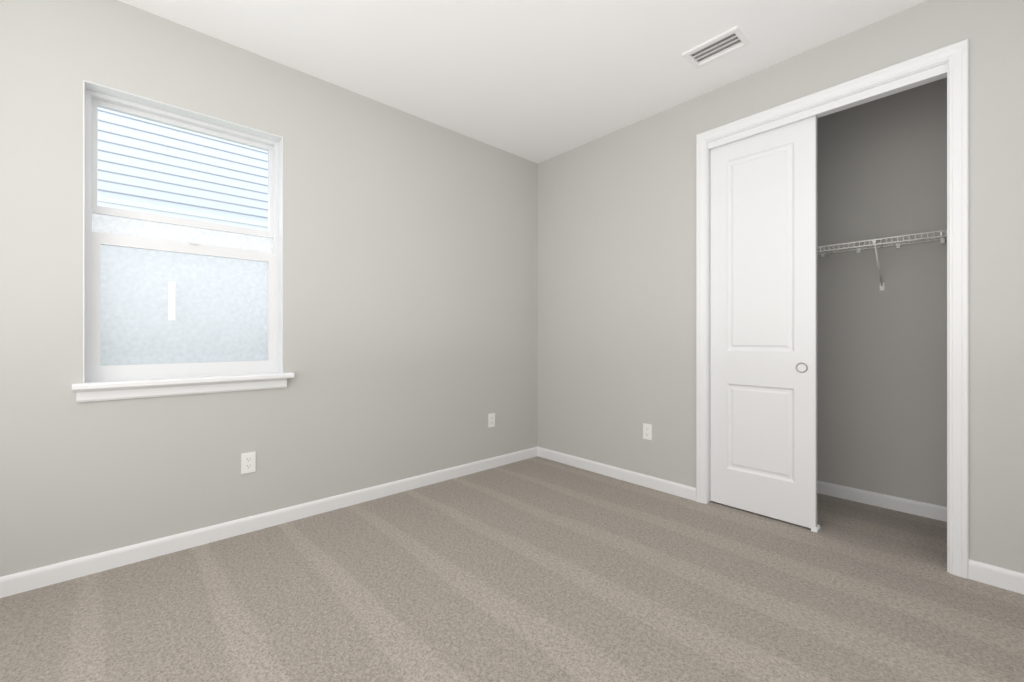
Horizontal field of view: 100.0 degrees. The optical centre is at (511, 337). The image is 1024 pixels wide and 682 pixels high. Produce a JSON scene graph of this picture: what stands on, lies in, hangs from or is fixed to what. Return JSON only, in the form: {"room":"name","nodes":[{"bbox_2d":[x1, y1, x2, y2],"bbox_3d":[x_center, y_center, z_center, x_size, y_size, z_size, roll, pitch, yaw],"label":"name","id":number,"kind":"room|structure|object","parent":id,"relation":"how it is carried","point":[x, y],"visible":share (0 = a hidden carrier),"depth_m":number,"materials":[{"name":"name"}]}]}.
{"room":"empty bedroom","nodes":[
{"label":"empty bedroom","id":0,"kind":"room"},
{"bbox_2d":[0,0,537,576],"bbox_3d":[-1.266,-0.265,2.797,4.117,2.740,0.200,0,0,-42],"label":"wall","id":1,"kind":"structure","parent":0,"point":[410,294],"depth_m":2.58,"materials":[{"name":"paint"}]},
{"bbox_2d":[83,80,282,382],"bbox_3d":[-1.738,-0.495,2.344,0.846,1.411,0.166,0,0,-42],"label":"window","id":2,"kind":"structure","parent":1,"relation":"in","point":[166,296],"depth_m":2.33,"materials":[{"name":"white plastic"}]},
{"bbox_2d":[72,372,293,402],"bbox_3d":[-1.689,0.254,2.302,0.930,0.088,0.135,0,0,-42],"label":"window sill","id":3,"kind":"structure","parent":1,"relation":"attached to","point":[90,391],"depth_m":2.21,"materials":[{"name":"paint"}]},
{"bbox_2d":[241,451,255,473],"bbox_3d":[-1.500,0.710,2.445,0.070,0.115,0.008,0,0,-42],"label":"electrical outlet","id":4,"kind":"object","parent":1,"relation":"attached to","point":[248,462],"visible":1,"depth_m":2.44,"materials":[{"name":"white plastic"}]},
{"bbox_2d":[0,447,535,597],"bbox_3d":[-1.195,1.062,2.719,3.887,0.086,0.012,0,0,-42],"label":"baseboard","id":5,"kind":"structure","parent":1,"relation":"attached to","point":[47,575],"depth_m":2.35,"materials":[{"name":"paint"}]},
{"bbox_2d":[488,413,494,427],"bbox_3d":[-0.172,0.700,3.651,0.070,0.115,0.008,0,0,-42],"label":"electrical outlet","id":6,"kind":"object","parent":1,"relation":"attached to","point":[491,419],"visible":1,"depth_m":3.65,"materials":[{"name":"white plastic"}]},
{"bbox_2d":[0,456,1023,681],"bbox_3d":[0.226,1.155,1.744,4.910,0.100,3.765,0,0,-42],"label":"floor","id":7,"kind":"structure","parent":0,"point":[537,569],"depth_m":1.81,"materials":[{"name":"beige carpet"}]},
{"bbox_2d":[119,0,926,163],"bbox_3d":[0.226,-1.685,1.744,4.910,0.100,3.765,0,0,-42],"label":"ceiling","id":8,"kind":"structure","parent":0,"point":[537,81],"depth_m":2.42,"materials":[{"name":"paint"}]},
{"bbox_2d":[682,25,750,68],"bbox_3d":[1.149,-1.679,2.424,0.192,0.108,0.304,0,0,-42],"label":"ceiling vent","id":9,"kind":"object","parent":8,"relation":"in","point":[733,39],"visible":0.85,"depth_m":2.42,"materials":[{"name":"white metal"}]},
{"bbox_2d":[538,0,1023,572],"bbox_3d":[1.442,-0.265,2.792,0.115,2.740,3.450,0,0,-42],"label":"wall","id":10,"kind":"structure","parent":0,"point":[616,290],"depth_m":2.98,"materials":[{"name":"paint"}]},
{"bbox_2d":[536,447,695,500],"bbox_3d":[0.753,1.062,3.457,0.012,0.086,1.479,0,0,-42],"label":"baseboard","id":11,"kind":"structure","parent":10,"relation":"attached to","point":[688,492],"depth_m":3.33,"materials":[{"name":"paint"}]},
{"bbox_2d":[643,423,651,439],"bbox_3d":[1.004,0.695,3.183,0.008,0.115,0.070,0,0,-42],"label":"electrical outlet","id":12,"kind":"object","parent":10,"relation":"attached to","point":[647,431],"visible":1,"depth_m":3.18,"materials":[{"name":"white plastic"}]},
{"bbox_2d":[696,39,967,578],"bbox_3d":[1.715,-0.135,2.479,0.133,2.479,1.262,0,0,-42],"label":"door frame","id":13,"kind":"structure","parent":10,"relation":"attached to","point":[936,72],"depth_m":2.59,"materials":[{"name":"paint"}]},
{"bbox_2d":[968,559,1023,593],"bbox_3d":[2.317,1.062,1.734,0.012,0.086,0.649,0,0,-42],"label":"baseboard","id":14,"kind":"structure","parent":10,"relation":"attached to","point":[992,575],"depth_m":1.91,"materials":[{"name":"paint"}]},
{"bbox_2d":[817,77,946,506],"bbox_3d":[2.064,-0.265,2.782,0.793,2.740,1.830,0,0,-42],"label":"wall","id":15,"kind":"structure","parent":0,"point":[881,361],"depth_m":2.80,"materials":[{"name":"paint"}]},
{"bbox_2d":[817,230,946,290],"bbox_3d":[2.156,-0.459,2.865,0.315,0.297,1.600,0,0,-42],"label":"shelf","id":16,"kind":"object","parent":15,"relation":"attached to","point":[897,245],"visible":0.42,"depth_m":2.66,"materials":[{"name":"white metal"}]},
{"bbox_2d":[817,480,946,521],"bbox_3d":[2.268,1.062,2.967,0.012,0.086,1.600,0,0,-42],"label":"baseboard","id":17,"kind":"structure","parent":15,"relation":"attached to","point":[928,510],"depth_m":2.79,"materials":[{"name":"paint"}]},
{"label":"outside","id":18,"kind":"structure","parent":0,"visible":0},
{"bbox_3d":[-8.347,1.355,16.630,70.000,0.200,29.799,0,0,-42],"label":"lawn","id":19,"kind":"structure","parent":18,"visible":0},
{"bbox_2d":[98,107,267,230],"bbox_3d":[-3.879,-2.870,5.760,30.000,8.350,1.300,0,0,-42],"label":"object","id":20,"kind":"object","parent":19,"relation":"on","point":[233,172],"depth_m":5.31,"materials":[{"name":"white plastic"}]}
]}

